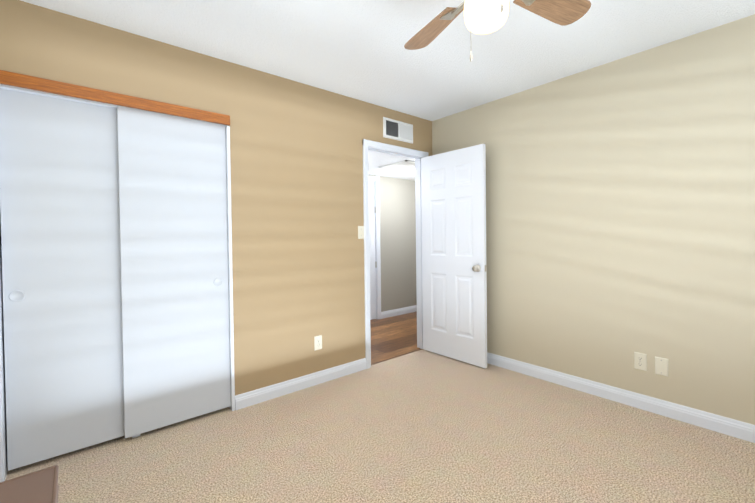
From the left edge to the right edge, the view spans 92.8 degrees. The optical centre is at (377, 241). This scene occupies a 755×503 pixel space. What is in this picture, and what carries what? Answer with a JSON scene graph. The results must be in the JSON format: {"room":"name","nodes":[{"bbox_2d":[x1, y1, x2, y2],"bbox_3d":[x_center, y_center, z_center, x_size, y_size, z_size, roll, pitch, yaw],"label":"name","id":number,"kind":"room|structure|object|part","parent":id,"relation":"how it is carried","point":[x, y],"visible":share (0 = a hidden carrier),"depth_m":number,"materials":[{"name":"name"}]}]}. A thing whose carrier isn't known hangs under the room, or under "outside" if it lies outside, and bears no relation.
{"room":"empty bedroom","nodes":[
{"label":"empty bedroom","id":0,"kind":"room"},
{"bbox_2d":[0,0,431,395],"bbox_3d":[-0.818,-0.036,2.768,3.614,2.440,0.120,-1,1,-40],"label":"wall","id":1,"kind":"structure","parent":0,"point":[296,165],"depth_m":2.71,"materials":[{"name":"beige paint"}]},
{"bbox_2d":[0,88,124,470],"bbox_3d":[-1.693,0.186,2.042,0.608,1.984,0.034,-1,1,-40],"label":"slider","id":2,"kind":"object","parent":1,"relation":"attached to","point":[60,244],"visible":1,"depth_m":1.98,"materials":[{"name":"white paint"}]},
{"bbox_2d":[0,70,229,124],"bbox_3d":[-1.549,-0.824,2.056,1.367,0.065,0.021,-1,1,-40],"label":"trim","id":3,"kind":"structure","parent":1,"relation":"attached to","point":[42,84],"depth_m":2.04,"materials":[{"name":"brown wood"}]},
{"bbox_2d":[0,84,234,481],"bbox_3d":[-1.512,0.181,2.170,1.203,2.040,0.140,-1,1,-40],"label":"trim","id":4,"kind":"structure","parent":1,"relation":"attached to","point":[3,452],"depth_m":1.99,"materials":[{"name":"white paint"}]},
{"bbox_2d":[117,105,230,437],"bbox_3d":[-1.289,0.176,2.330,0.611,1.984,0.034,-1,1,-40],"label":"slider","id":5,"kind":"object","parent":1,"relation":"attached to","point":[174,258],"visible":0.96,"depth_m":2.29,"materials":[{"name":"white paint"}]},
{"bbox_2d":[235,358,366,409],"bbox_3d":[-0.553,1.128,2.907,1.172,0.100,0.014,-1,1,-40],"label":"baseboard","id":6,"kind":"structure","parent":1,"relation":"attached to","point":[250,398],"depth_m":2.83,"materials":[{"name":"white paint"}]},
{"bbox_2d":[314,335,321,350],"bbox_3d":[-0.488,0.839,2.966,0.072,0.117,0.007,-1,1,-40],"label":"outlet","id":7,"kind":"object","parent":1,"relation":"attached to","point":[317,342],"visible":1,"depth_m":2.96,"materials":[{"name":"beige plastic"}]},
{"bbox_2d":[358,226,363,238],"bbox_3d":[-0.142,-0.079,3.247,0.072,0.117,0.016,-1,1,-40],"label":"toggle light switch","id":8,"kind":"object","parent":1,"relation":"attached to","point":[360,232],"visible":1,"depth_m":3.24,"materials":[{"name":"beige plastic"}]},
{"bbox_2d":[363,139,428,368],"bbox_3d":[0.172,0.116,3.603,0.871,2.098,0.157,-1,1,-40],"label":"door frame","id":9,"kind":"structure","parent":1,"relation":"attached to","point":[389,149],"depth_m":3.49,"materials":[{"name":"white paint"}]},
{"bbox_2d":[383,117,412,143],"bbox_3d":[0.211,-1.091,3.544,0.402,0.194,0.012,-1,1,-40],"label":"air vent","id":10,"kind":"object","parent":1,"relation":"in","point":[397,130],"visible":1,"depth_m":3.54,"materials":[{"name":"white metal"}]},
{"bbox_2d":[421,144,486,367],"bbox_3d":[0.721,0.136,3.507,0.155,2.010,0.757,-1,1,-41],"label":"door","id":11,"kind":"structure","parent":1,"relation":"in","point":[454,267],"depth_m":3.45,"materials":[{"name":"white paint"}]},
{"bbox_2d":[5,349,754,502],"bbox_3d":[0.205,1.216,1.685,3.734,0.060,4.562,-1,1,-40],"label":"floor carpet","id":12,"kind":"object","parent":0,"point":[422,426],"visible":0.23,"depth_m":2.02,"materials":[{"name":"beige carpet"}]},
{"bbox_2d":[0,465,58,502],"bbox_3d":[-1.154,1.003,0.949,0.465,0.424,0.463,-1,1,-40],"label":"ottoman","id":13,"kind":"object","parent":12,"relation":"on","point":[40,486],"visible":1,"depth_m":1.15,"materials":[{"name":"brown"}]},
{"bbox_2d":[20,0,754,180],"bbox_3d":[0.552,-1.144,2.425,5.310,0.450,5.260,-1,1,-40],"label":"ceiling","id":14,"kind":"structure","parent":0,"point":[355,49],"depth_m":2.25,"materials":[{"name":"white paint"}]},
{"bbox_2d":[379,160,414,171],"bbox_3d":[0.368,-0.942,4.520,0.500,0.012,0.500,-1,1,-40],"label":"attic access hatch","id":15,"kind":"object","parent":14,"relation":"in","point":[406,165],"visible":0.83,"depth_m":4.50,"materials":[{"name":"white paint"}]},
{"bbox_2d":[404,0,590,60],"bbox_3d":[0.414,-0.985,1.373,0.832,0.535,0.832,0,1,20],"label":"fan","id":16,"kind":"object","parent":14,"relation":"hanging from","point":[482,17],"visible":1,"depth_m":1.52,"materials":[{"name":"brown wood"}]},
{"bbox_3d":[0.257,-1.000,1.708,0.138,0.006,0.370,-14,6,-24],"label":"blade","id":17,"kind":"part","parent":16,"relation":"part of","materials":[{"name":"brown wood"}]},
{"bbox_3d":[0.415,-0.888,1.374,0.166,0.147,0.166,-1,1,-40],"label":"light globe","id":18,"kind":"part","parent":16,"relation":"part of"},
{"bbox_3d":[0.749,-1.004,1.530,0.370,0.006,0.138,-1,-11,-25],"label":"blade","id":19,"kind":"part","parent":16,"relation":"part of","materials":[{"name":"brown wood"}]},
{"bbox_2d":[368,175,416,311],"bbox_3d":[-0.502,-0.122,4.901,3.770,2.540,0.120,-1,1,-40],"label":"wall","id":20,"kind":"structure","parent":0,"point":[398,239],"depth_m":5.48,"materials":[{"name":"grey paint"}]},
{"bbox_2d":[368,176,380,319],"bbox_3d":[-0.321,0.105,5.043,0.844,2.090,0.138,-1,1,-40],"label":"door frame","id":21,"kind":"structure","parent":20,"relation":"attached to","point":[374,247],"depth_m":5.24,"materials":[{"name":"white paint"}]},
{"bbox_2d":[381,305,416,318],"bbox_3d":[0.487,1.081,5.653,1.136,0.100,0.014,-1,1,-40],"label":"baseboard","id":22,"kind":"structure","parent":20,"relation":"attached to","point":[395,312],"depth_m":5.50,"materials":[{"name":"white paint"}]},
{"bbox_2d":[370,312,421,364],"bbox_3d":[0.004,1.182,4.418,3.670,0.054,1.518,-1,1,-40],"label":"floor","id":23,"kind":"structure","parent":0,"point":[393,337],"depth_m":4.32,"materials":[{"name":"brown wood"}]},
{"bbox_2d":[432,14,754,424],"bbox_3d":[1.806,-0.067,2.552,0.120,2.440,3.832,-1,1,-40],"label":"wall","id":24,"kind":"structure","parent":0,"point":[620,212],"depth_m":2.49,"materials":[{"name":"beige paint"}]},
{"bbox_2d":[487,352,754,442],"bbox_3d":[1.770,1.104,2.526,0.014,0.100,3.591,-1,1,-40],"label":"baseboard","id":25,"kind":"structure","parent":24,"relation":"attached to","point":[720,424],"depth_m":2.49,"materials":[{"name":"white paint"}]},
{"bbox_2d":[634,352,646,370],"bbox_3d":[1.810,0.828,2.475,0.007,0.117,0.072,-1,1,-40],"label":"outlet","id":26,"kind":"object","parent":24,"relation":"attached to","point":[640,361],"visible":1,"depth_m":2.47,"materials":[{"name":"beige plastic"}]},
{"bbox_2d":[655,356,667,376],"bbox_3d":[1.886,0.832,2.386,0.006,0.117,0.072,-1,1,-40],"label":"electrical outlet plate","id":27,"kind":"object","parent":24,"relation":"attached to","point":[661,366],"visible":1,"depth_m":2.38,"materials":[{"name":"beige plastic"}]}
]}

